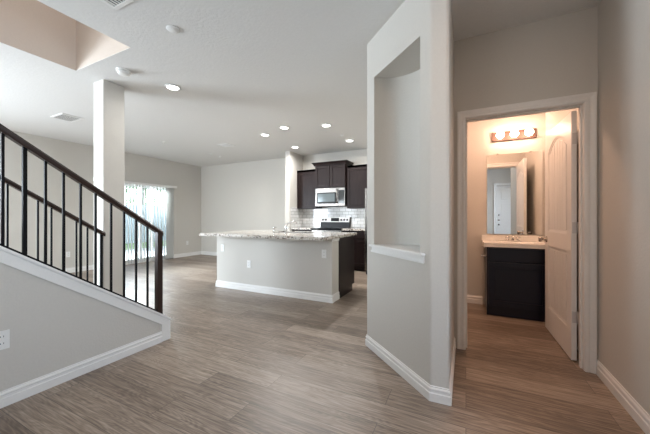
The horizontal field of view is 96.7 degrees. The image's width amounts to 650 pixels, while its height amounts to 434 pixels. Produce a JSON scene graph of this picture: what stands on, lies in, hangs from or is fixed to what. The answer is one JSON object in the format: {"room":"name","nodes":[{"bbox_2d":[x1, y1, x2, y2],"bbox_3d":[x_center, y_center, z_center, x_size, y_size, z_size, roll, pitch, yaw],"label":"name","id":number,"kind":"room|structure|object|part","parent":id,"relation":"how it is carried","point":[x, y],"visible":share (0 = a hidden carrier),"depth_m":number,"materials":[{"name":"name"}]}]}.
{"room":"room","nodes":[
{"label":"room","id":0,"kind":"room"},
{"bbox_2d":[0,0,75,69],"bbox_3d":[-3.642,-2.954,1.270,0.120,2.757,4.390,0,0,26],"label":"wall","id":1,"kind":"structure","parent":0,"point":[34,27],"depth_m":2.84,"materials":[{"name":"paint"}]},
{"bbox_2d":[0,262,160,391],"bbox_3d":[-2.085,0.221,1.704,0.118,1.892,2.434,0,0,26],"label":"wall","id":2,"kind":"structure","parent":0,"point":[53,327],"depth_m":1.98,"materials":[{"name":"paint"}]},
{"bbox_2d":[0,329,9,349],"bbox_3d":[-1.992,0.757,1.750,0.009,0.115,0.116,0,0,26],"label":"wall outlet","id":3,"kind":"object","parent":2,"relation":"attached to","point":[4,335],"visible":1,"depth_m":1.78,"materials":[{"name":"white plastic"}]},
{"bbox_2d":[0,331,161,408],"bbox_3d":[-2.042,1.118,1.641,0.015,0.098,2.359,0,0,26],"label":"baseboard","id":4,"kind":"structure","parent":2,"relation":"attached to","point":[14,394],"depth_m":2.08,"materials":[{"name":"white wood"}]},
{"bbox_2d":[0,246,170,341],"bbox_3d":[-2.082,0.212,1.708,0.160,1.910,2.446,0,0,26],"label":"cap","id":5,"kind":"object","parent":2,"relation":"attached to","point":[11,258],"visible":0.76,"depth_m":2.12,"materials":[{"name":"white wood"}]},
{"bbox_2d":[0,124,163,313],"bbox_3d":[-2.091,-0.274,1.689,0.058,2.397,2.402,0,0,26],"label":"stair railing","id":6,"kind":"object","parent":5,"relation":"on","point":[26,146],"visible":0.86,"depth_m":2.18,"materials":[{"name":"brown wood"}]},
{"bbox_3d":[-2.098,0.074,1.675,0.028,1.682,2.372,0,0,26],"label":"rail","id":7,"kind":"part","parent":6,"relation":"part of","materials":[{"name":"black metal"}]},
{"bbox_3d":[-2.091,-0.645,1.689,0.058,1.654,2.402,0,0,26],"label":"handrail","id":8,"kind":"part","parent":6,"relation":"part of","materials":[{"name":"brown wood"}]},
{"bbox_3d":[-1.578,0.534,2.741,0.050,0.783,0.050,0,0,26],"label":"newel post","id":9,"kind":"part","parent":6,"relation":"part of","materials":[{"name":"brown wood"}]},
{"bbox_2d":[0,131,200,268],"bbox_3d":[-6.030,-0.203,4.699,0.080,2.740,9.960,0,0,26],"label":"wall","id":10,"kind":"structure","parent":0,"point":[79,158],"depth_m":6.11,"materials":[{"name":"paint"}]},
{"bbox_2d":[65,265,93,272],"bbox_3d":[-6.604,1.114,3.416,0.015,0.106,6.850,0,0,26],"label":"baseboard","id":11,"kind":"structure","parent":10,"relation":"attached to","point":[90,267],"depth_m":6.17,"materials":[{"name":"white wood"}]},
{"bbox_2d":[93,178,176,263],"bbox_3d":[-4.667,0.135,7.294,0.086,2.005,2.020,0,0,26],"label":"vertical blinds","id":12,"kind":"object","parent":10,"relation":"attached to","point":[169,189],"visible":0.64,"depth_m":7.62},
{"bbox_2d":[125,184,170,264],"bbox_3d":[-4.764,0.152,7.364,0.100,2.030,1.820,0,0,26],"label":"door","id":13,"kind":"structure","parent":10,"relation":"in","point":[126,184],"depth_m":7.40,"materials":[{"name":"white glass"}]},
{"bbox_3d":[-4.912,0.162,7.005,0.030,1.950,0.945,0,0,26],"label":"sash","id":14,"kind":"part","parent":13,"relation":"part of","materials":[{"name":"glass"}]},
{"bbox_3d":[-4.584,0.162,7.768,0.030,1.950,0.835,0,0,26],"label":"sash","id":15,"kind":"part","parent":13,"relation":"part of","materials":[{"name":"clear glass"}]},
{"bbox_2d":[76,20,129,69],"bbox_3d":[-1.632,-2.954,2.665,2.270,2.757,0.120,0,0,26],"label":"wall","id":16,"kind":"structure","parent":0,"point":[92,46],"depth_m":2.98,"materials":[{"name":"paint"}]},
{"bbox_2d":[94,79,123,294],"bbox_3d":[-2.567,-0.203,3.438,0.210,2.740,0.230,0,0,26],"label":"column","id":17,"kind":"structure","parent":0,"point":[108,96],"depth_m":3.36,"materials":[{"name":"paint"}]},
{"bbox_2d":[217,236,338,294],"bbox_3d":[-0.811,0.731,4.496,2.130,0.872,0.230,0,0,26],"label":"wall","id":18,"kind":"structure","parent":0,"point":[291,264],"depth_m":4.29,"materials":[{"name":"paint"}]},
{"bbox_2d":[247,260,250,267],"bbox_3d":[-1.201,0.742,4.553,0.070,0.115,0.009,0,0,26],"label":"wall outlet","id":19,"kind":"object","parent":18,"relation":"attached to","point":[248,261],"visible":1,"depth_m":4.55,"materials":[{"name":"white plastic"}]},
{"bbox_2d":[216,280,339,302],"bbox_3d":[-0.815,1.114,4.489,2.160,0.106,0.245,0,0,26],"label":"baseboard","id":20,"kind":"structure","parent":18,"relation":"attached to","point":[327,298],"depth_m":4.28,"materials":[{"name":"white wood"}]},
{"bbox_2d":[322,250,325,257],"bbox_3d":[-0.014,0.507,3.974,0.070,0.115,0.009,0,0,26],"label":"wall outlet","id":21,"kind":"object","parent":18,"relation":"attached to","point":[323,251],"visible":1,"depth_m":3.97,"materials":[{"name":"white plastic"}]},
{"bbox_2d":[201,149,366,251],"bbox_3d":[-0.813,-0.203,7.617,6.740,2.740,0.140,0,0,26],"label":"wall","id":22,"kind":"structure","parent":0,"point":[250,195],"depth_m":8.22,"materials":[{"name":"paint"}]},
{"bbox_2d":[173,251,216,257],"bbox_3d":[-2.488,1.114,7.822,3.550,0.106,0.960,0,0,26],"label":"baseboard","id":23,"kind":"structure","parent":22,"relation":"attached to","point":[197,252],"depth_m":8.75,"materials":[{"name":"white wood"}]},
{"bbox_2d":[297,169,321,208],"bbox_3d":[-0.386,-0.674,7.153,0.539,0.938,0.300,0,0,26],"label":"upper cabinet","id":24,"kind":"object","parent":22,"relation":"attached to","point":[306,188],"visible":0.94,"depth_m":7.03,"materials":[{"name":"brown wood"}]},
{"bbox_3d":[-0.385,-1.115,7.155,0.539,0.057,0.296,0,0,26],"label":"crown moulding","id":25,"kind":"part","parent":24,"relation":"part of","materials":[{"name":"brown wood"}]},
{"bbox_3d":[-0.447,-0.650,7.028,0.527,0.879,0.022,0,0,26],"label":"door","id":26,"kind":"part","parent":24,"relation":"part of","materials":[{"name":"brown wood"}]},
{"bbox_2d":[312,160,352,188],"bbox_3d":[0.176,-0.976,6.806,0.900,0.595,0.431,0,0,26],"label":"upper cabinet","id":27,"kind":"object","parent":22,"relation":"attached to","point":[329,174],"visible":1,"depth_m":6.65,"materials":[{"name":"brown wood"}]},
{"bbox_3d":[-0.059,-0.942,6.761,0.373,0.516,0.022,0,0,26],"label":"door","id":28,"kind":"part","parent":27,"relation":"part of","materials":[{"name":"brown wood"}]},
{"bbox_2d":[315,187,346,206],"bbox_3d":[0.181,-0.461,6.814,0.754,0.425,0.412,0,0,26],"label":"microwave","id":29,"kind":"object","parent":27,"relation":"attached to","point":[324,197],"visible":1,"depth_m":6.66,"materials":[{"name":"silver metal"}]},
{"bbox_3d":[0.042,-0.462,6.722,0.587,0.417,0.030,0,0,26],"label":"door","id":30,"kind":"part","parent":29,"relation":"part of","materials":[{"name":"silver metal"}]},
{"bbox_3d":[0.382,-0.462,6.556,0.165,0.417,0.030,0,0,26],"label":"control panel","id":31,"kind":"part","parent":29,"relation":"part of","materials":[{"name":"silver metal"}]},
{"bbox_3d":[0.176,-1.234,6.806,0.900,0.077,0.431,0,0,26],"label":"crown moulding","id":32,"kind":"part","parent":27,"relation":"part of","materials":[{"name":"brown wood"}]},
{"bbox_3d":[0.286,-0.942,6.593,0.373,0.516,0.022,0,0,26],"label":"door","id":33,"kind":"part","parent":27,"relation":"part of","materials":[{"name":"brown wood"}]},
{"bbox_2d":[303,207,364,227],"bbox_3d":[0.287,0.011,6.998,1.900,0.487,0.008,0,0,26],"label":"backsplash","id":34,"kind":"structure","parent":22,"relation":"attached to","point":[311,217],"depth_m":7.03,"materials":[{"name":"tile"}]},
{"bbox_2d":[347,164,366,208],"bbox_3d":[0.797,-0.679,6.576,0.532,0.968,0.300,0,0,26],"label":"upper cabinet","id":35,"kind":"object","parent":22,"relation":"attached to","point":[356,174],"visible":0.73,"depth_m":6.47,"materials":[{"name":"brown wood"}]},
{"bbox_3d":[0.798,-1.135,6.578,0.532,0.057,0.296,0,0,26],"label":"crown moulding","id":36,"kind":"part","parent":35,"relation":"part of","materials":[{"name":"brown wood"}]},
{"bbox_2d":[285,151,302,230],"bbox_3d":[-0.759,-0.203,7.168,0.130,2.740,0.620,0,0,26],"label":"wall","id":37,"kind":"structure","parent":0,"point":[293,161],"depth_m":6.91,"materials":[{"name":"paint"}]},
{"bbox_2d":[291,207,302,227],"bbox_3d":[-0.690,0.011,7.152,0.008,0.487,0.572,0,0,26],"label":"backsplash","id":38,"kind":"structure","parent":37,"relation":"attached to","point":[296,214],"depth_m":7.12,"materials":[{"name":"tile"}]},
{"bbox_2d":[0,0,600,166],"bbox_3d":[-1.734,-1.723,2.604,9.600,0.300,9.960,0,0,26],"label":"ceiling","id":39,"kind":"structure","parent":0,"point":[244,70],"depth_m":3.15,"materials":[{"name":"paint"}]},
{"bbox_2d":[51,113,83,121],"bbox_3d":[-4.079,-1.568,4.571,0.380,0.010,0.280,0,0,26],"label":"ceiling vent","id":40,"kind":"object","parent":39,"relation":"in","point":[61,116],"visible":1,"depth_m":4.55,"materials":[{"name":"white plastic"}]},
{"bbox_2d":[100,0,133,9],"bbox_3d":[-1.559,-1.568,1.970,0.220,0.010,0.375,0,0,26],"label":"ceiling vent","id":41,"kind":"object","parent":39,"relation":"in","point":[116,4],"visible":1,"depth_m":2.12,"materials":[{"name":"white plastic"}]},
{"bbox_2d":[116,67,131,76],"bbox_3d":[-2.159,-1.548,3.100,0.140,0.050,0.140,0,0,26],"label":"smoke detector","id":42,"kind":"object","parent":39,"relation":"attached to","point":[125,72],"visible":1,"depth_m":3.07,"materials":[{"name":"white plastic"}]},
{"bbox_2d":[164,84,180,90],"bbox_3d":[-1.844,-1.567,3.497,0.184,0.011,0.184,0,0,26],"label":"recessed light","id":43,"kind":"object","parent":39,"relation":"in","point":[173,87],"visible":1,"depth_m":3.49,"materials":[{"name":"white plastic"}]},
{"bbox_2d":[166,25,179,33],"bbox_3d":[-1.269,-1.567,2.416,0.104,0.012,0.104,0,0,26],"label":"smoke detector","id":44,"kind":"object","parent":39,"relation":"attached to","point":[171,28],"visible":1,"depth_m":2.41,"materials":[{"name":"plastic"}]},
{"bbox_2d":[217,143,234,146],"bbox_3d":[-2.160,-1.568,6.316,0.300,0.010,0.260,0,0,26],"label":"ceiling vent","id":45,"kind":"object","parent":39,"relation":"in","point":[223,144],"visible":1,"depth_m":6.32,"materials":[{"name":"white plastic"}]},
{"bbox_2d":[321,123,331,126],"bbox_3d":[0.023,-1.567,4.951,0.184,0.011,0.184,0,0,26],"label":"recessed light","id":46,"kind":"object","parent":39,"relation":"in","point":[326,124],"visible":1,"depth_m":4.94,"materials":[{"name":"white plastic"}]},
{"bbox_2d":[0,254,644,433],"bbox_3d":[-1.734,1.227,2.604,9.600,0.120,9.960,0,0,26],"label":"floor","id":47,"kind":"structure","parent":0,"point":[233,361],"depth_m":2.04,"materials":[{"name":"wood"}]},
{"bbox_2d":[311,217,350,231],"bbox_3d":[0.134,0.565,6.720,0.754,1.125,0.619,0,0,26],"label":"range","id":48,"kind":"object","parent":47,"relation":"on","point":[328,224],"visible":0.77,"depth_m":6.84,"materials":[{"name":"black metal"}]},
{"bbox_3d":[0.032,0.330,6.510,0.744,0.055,0.030,0,0,26],"label":"panel","id":49,"kind":"part","parent":48,"relation":"part of","materials":[{"name":"silver metal"}]},
{"bbox_2d":[311,227,342,229],"bbox_3d":[0.126,0.273,6.703,0.754,0.044,0.500,0,0,26],"label":"cooktop","id":50,"kind":"object","parent":48,"relation":"in","point":[318,228],"depth_m":6.54,"materials":[{"name":"black glass"}]},
{"bbox_3d":[0.236,0.064,6.929,0.748,0.117,0.026,0,0,26],"label":"control panel","id":51,"kind":"part","parent":48,"relation":"part of","materials":[{"name":"silver metal"}]},
{"bbox_2d":[339,236,353,297],"bbox_3d":[-0.611,0.731,4.874,2.118,0.872,0.621,0,0,26],"label":"base cabinet","id":52,"kind":"object","parent":47,"relation":"on","point":[346,244],"visible":0.1,"depth_m":4.38,"materials":[{"name":"brown wood"}]},
{"bbox_2d":[199,230,356,240],"bbox_3d":[-0.732,0.274,4.630,2.185,0.040,1.240,0,0,26],"label":"countertop","id":53,"kind":"structure","parent":52,"relation":"on","point":[321,236],"depth_m":4.19,"materials":[{"name":"stone"}]},
{"bbox_2d":[284,221,296,232],"bbox_3d":[-0.550,0.160,4.621,0.214,0.188,0.086,0,0,6],"label":"kitchen faucet","id":54,"kind":"object","parent":53,"relation":"on","point":[286,228],"visible":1,"depth_m":4.63,"materials":[{"name":"silver metal"}]},
{"bbox_2d":[342,230,364,270],"bbox_3d":[0.752,0.731,6.457,0.570,0.872,0.553,0,0,26],"label":"base cabinet","id":55,"kind":"object","parent":47,"relation":"on","point":[359,239],"visible":0.41,"depth_m":6.17,"materials":[{"name":"brown wood"}]},
{"bbox_2d":[342,228,364,230],"bbox_3d":[0.747,0.274,6.448,0.574,0.040,0.576,0,0,26],"label":"countertop","id":56,"kind":"structure","parent":55,"relation":"on","point":[344,229],"depth_m":6.25,"materials":[{"name":"stone"}]},
{"bbox_3d":[0.636,0.390,6.219,0.550,0.155,0.023,0,0,26],"label":"drawer","id":57,"kind":"part","parent":55,"relation":"part of","materials":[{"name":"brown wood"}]},
{"bbox_3d":[0.637,0.769,6.221,0.550,0.565,0.022,0,0,26],"label":"door","id":58,"kind":"part","parent":55,"relation":"part of","materials":[{"name":"brown wood"}]},
{"bbox_2d":[365,188,366,273],"bbox_3d":[1.329,0.287,6.005,0.815,1.760,0.841,0,0,26],"label":"refrigerator","id":59,"kind":"object","parent":47,"relation":"on","point":[365,188],"visible":0.16,"depth_m":5.85,"materials":[{"name":"white metal"}]},
{"bbox_2d":[485,247,544,321],"bbox_3d":[2.300,0.759,3.507,0.610,0.815,0.470,0,0,26],"label":"vanity cabinet","id":60,"kind":"object","parent":47,"relation":"on","point":[514,277],"visible":0.91,"depth_m":3.31,"materials":[{"name":"black paint"}]},
{"bbox_2d":[482,235,544,248],"bbox_3d":[2.293,0.331,3.494,0.678,0.188,0.501,0,0,26],"label":"sink","id":61,"kind":"object","parent":60,"relation":"in","point":[530,242],"visible":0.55,"depth_m":3.53,"materials":[{"name":"stone"}]},
{"bbox_2d":[505,235,519,241],"bbox_3d":[2.346,0.265,3.602,0.160,0.079,0.118,0,0,26],"label":"bathroom faucet","id":62,"kind":"object","parent":61,"relation":"on","point":[513,236],"visible":0.98,"depth_m":3.61,"materials":[{"name":"silver metal"}]},
{"bbox_2d":[482,240,544,248],"bbox_3d":[2.292,0.365,3.494,0.678,0.120,0.500,0,0,26],"label":"countertop","id":63,"kind":"structure","parent":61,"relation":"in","point":[530,244],"depth_m":3.36,"materials":[{"name":"stone"}]},
{"bbox_3d":[2.201,0.440,3.304,0.586,0.145,0.020,0,0,26],"label":"drawer","id":64,"kind":"part","parent":60,"relation":"part of","materials":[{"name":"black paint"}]},
{"bbox_3d":[2.202,0.787,3.305,0.586,0.510,0.022,0,0,26],"label":"door","id":65,"kind":"part","parent":60,"relation":"part of","materials":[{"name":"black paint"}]},
{"bbox_3d":[-0.437,0.731,7.037,0.535,0.872,0.553,0,0,26],"label":"base cabinet","id":66,"kind":"object","parent":47,"relation":"on","visible":0},
{"bbox_2d":[291,227,316,229],"bbox_3d":[-0.443,0.274,7.028,0.542,0.040,0.576,0,0,26],"label":"countertop","id":67,"kind":"structure","parent":66,"relation":"on","point":[299,228],"depth_m":6.83,"materials":[{"name":"stone"}]},
{"bbox_2d":[367,0,453,388],"bbox_3d":[0.666,-0.203,2.400,0.716,2.740,0.992,0,0,26],"label":"wall","id":68,"kind":"structure","parent":0,"point":[410,59],"depth_m":2.12,"materials":[{"name":"paint"}]},
{"bbox_2d":[369,244,425,263],"bbox_3d":[0.654,0.271,2.262,0.322,0.068,0.719,0,0,-20],"label":"sill","id":69,"kind":"structure","parent":68,"relation":"attached to","point":[407,252],"depth_m":2.18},
{"bbox_2d":[365,335,455,405],"bbox_3d":[1.113,1.119,3.316,0.746,0.095,3.063,0,0,26],"label":"baseboard","id":70,"kind":"structure","parent":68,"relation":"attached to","point":[436,394],"depth_m":2.01,"materials":[{"name":"white wood"}]},
{"bbox_2d":[467,113,545,303],"bbox_3d":[2.038,-0.203,3.968,1.585,2.740,0.120,0,0,26],"label":"wall","id":71,"kind":"structure","parent":0,"point":[480,144],"depth_m":3.87,"materials":[{"name":"paint"}]},
{"bbox_2d":[467,295,482,303],"bbox_3d":[1.385,1.114,3.410,0.900,0.106,1.455,0,0,26],"label":"baseboard","id":72,"kind":"structure","parent":71,"relation":"attached to","point":[474,299],"depth_m":3.90,"materials":[{"name":"wood"}]},
{"bbox_2d":[482,235,543,241],"bbox_3d":[2.397,0.271,3.708,0.678,0.068,0.026,0,0,26],"label":"backsplash","id":73,"kind":"structure","parent":71,"relation":"attached to","point":[484,237],"depth_m":3.71,"materials":[{"name":"stone"}]},
{"bbox_2d":[492,128,536,141],"bbox_3d":[2.390,-1.046,3.650,0.485,0.115,0.143,0,0,26],"label":"vanity light","id":74,"kind":"object","parent":71,"relation":"attached to","point":[528,133],"visible":1,"depth_m":3.65,"materials":[{"name":"white glass"}]},
{"bbox_3d":[2.241,-1.046,3.693,0.092,0.092,0.090,0,0,26],"label":"bulb","id":75,"kind":"part","parent":74,"relation":"part of","materials":[{"name":"white glass"}]},
{"bbox_3d":[2.378,-1.046,3.627,0.092,0.092,0.090,0,0,26],"label":"bulb","id":76,"kind":"part","parent":74,"relation":"part of","materials":[{"name":"white glass"}]},
{"bbox_3d":[2.515,-1.046,3.560,0.092,0.092,0.090,0,0,26],"label":"bulb","id":77,"kind":"part","parent":74,"relation":"part of","materials":[{"name":"white glass"}]},
{"bbox_2d":[487,151,542,234],"bbox_3d":[2.422,-0.304,3.706,0.600,1.053,0.012,0,0,26],"label":"wall mirror","id":78,"kind":"object","parent":71,"relation":"attached to","point":[514,180],"visible":1,"depth_m":3.70,"materials":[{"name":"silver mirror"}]},
{"bbox_2d":[454,6,597,358],"bbox_3d":[1.620,-0.203,2.422,0.981,2.740,0.115,0,0,26],"label":"wall","id":79,"kind":"structure","parent":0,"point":[553,57],"depth_m":2.36,"materials":[{"name":"paint"}]},
{"bbox_2d":[457,92,596,373],"bbox_3d":[1.803,0.118,2.778,0.941,2.098,0.951,0,0,26],"label":"door","id":80,"kind":"structure","parent":79,"relation":"attached to","point":[562,227],"depth_m":2.40,"materials":[{"name":"white wood"}]},
{"bbox_3d":[2.314,0.230,2.985,0.181,0.064,0.065,0,0,26],"label":"knob","id":81,"kind":"part","parent":80,"relation":"part of","materials":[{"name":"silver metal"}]},
{"bbox_2d":[546,0,649,414],"bbox_3d":[2.118,-0.203,2.205,0.106,2.740,3.220,0,0,26],"label":"wall","id":82,"kind":"structure","parent":0,"point":[623,25],"depth_m":1.79,"materials":[{"name":"paint"}]},
{"bbox_2d":[596,359,649,433],"bbox_3d":[1.693,1.114,1.472,0.015,0.106,1.530,0,0,26],"label":"baseboard","id":83,"kind":"structure","parent":82,"relation":"attached to","point":[640,416],"depth_m":1.76,"materials":[{"name":"white wood"}]},
{"bbox_3d":[-3.069,0.221,2.183,0.110,1.892,2.434,0,0,26],"label":"wall","id":84,"kind":"structure","parent":0,"visible":0},
{"bbox_3d":[-3.065,0.212,2.188,0.152,1.910,2.446,0,0,26],"label":"trim","id":85,"kind":"structure","parent":84,"relation":"attached to","visible":0},
{"bbox_2d":[0,174,105,286],"bbox_3d":[-3.062,-0.253,2.196,0.058,2.439,2.462,0,0,26],"label":"stair railing","id":86,"kind":"object","parent":85,"relation":"on","point":[8,182],"visible":0.56,"depth_m":2.88,"materials":[{"name":"brown wood"}]},
{"bbox_3d":[-3.062,-0.625,2.196,0.058,1.695,2.462,0,0,26],"label":"handrail","id":87,"kind":"part","parent":86,"relation":"part of","materials":[{"name":"brown wood"}]},
{"bbox_3d":[-2.536,0.575,3.275,0.024,0.785,0.024,0,0,26],"label":"newel post","id":88,"kind":"part","parent":86,"relation":"part of","materials":[{"name":"black metal"}]},
{"label":"outside","id":89,"kind":"structure","parent":0,"visible":0},
{"bbox_2d":[126,241,165,249],"bbox_3d":[-10.468,1.292,18.457,13.000,0.150,36.000,0,0,26],"label":"lawn","id":90,"kind":"structure","parent":89,"point":[154,241],"depth_m":12.34,"materials":[{"name":"green plant"}]},
{"bbox_2d":[126,204,165,243],"bbox_3d":[-9.331,0.267,12.896,0.120,1.900,15.100,0,0,26],"label":"fence","id":91,"kind":"object","parent":90,"relation":"on","point":[126,204],"visible":0.07,"depth_m":13.94,"materials":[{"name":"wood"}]},
{"bbox_3d":[-9.288,0.317,12.870,0.020,1.800,2.990,0,0,26],"label":"panel","id":92,"kind":"part","parent":91,"relation":"part of","materials":[{"name":"fabric"}]},
{"bbox_3d":[-7.973,0.317,15.566,0.020,1.800,2.990,0,0,26],"label":"panel","id":93,"kind":"part","parent":91,"relation":"part of","materials":[{"name":"fabric"}]},
{"bbox_2d":[126,186,165,204],"bbox_3d":[-9.840,-0.904,15.452,2.449,4.249,2.442,0,0,26],"label":"tree","id":94,"kind":"object","parent":90,"relation":"on","point":[126,186],"visible":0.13,"depth_m":15.37,"materials":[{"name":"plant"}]},
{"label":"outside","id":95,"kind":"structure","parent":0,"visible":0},
{"bbox_2d":[126,246,165,259],"bbox_3d":[-6.131,1.252,8.553,3.480,0.130,7.000,0,0,26],"label":"patio","id":96,"kind":"structure","parent":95,"point":[163,246],"depth_m":9.39,"materials":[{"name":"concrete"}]},
{"bbox_2d":[148,188,151,247],"bbox_3d":[-6.158,-0.423,8.566,3.420,3.220,7.000,0,0,26],"label":"patio cover","id":97,"kind":"object","parent":96,"relation":"on","point":[148,188],"visible":0.09,"depth_m":11.10,"materials":[{"name":"white"}]}
]}

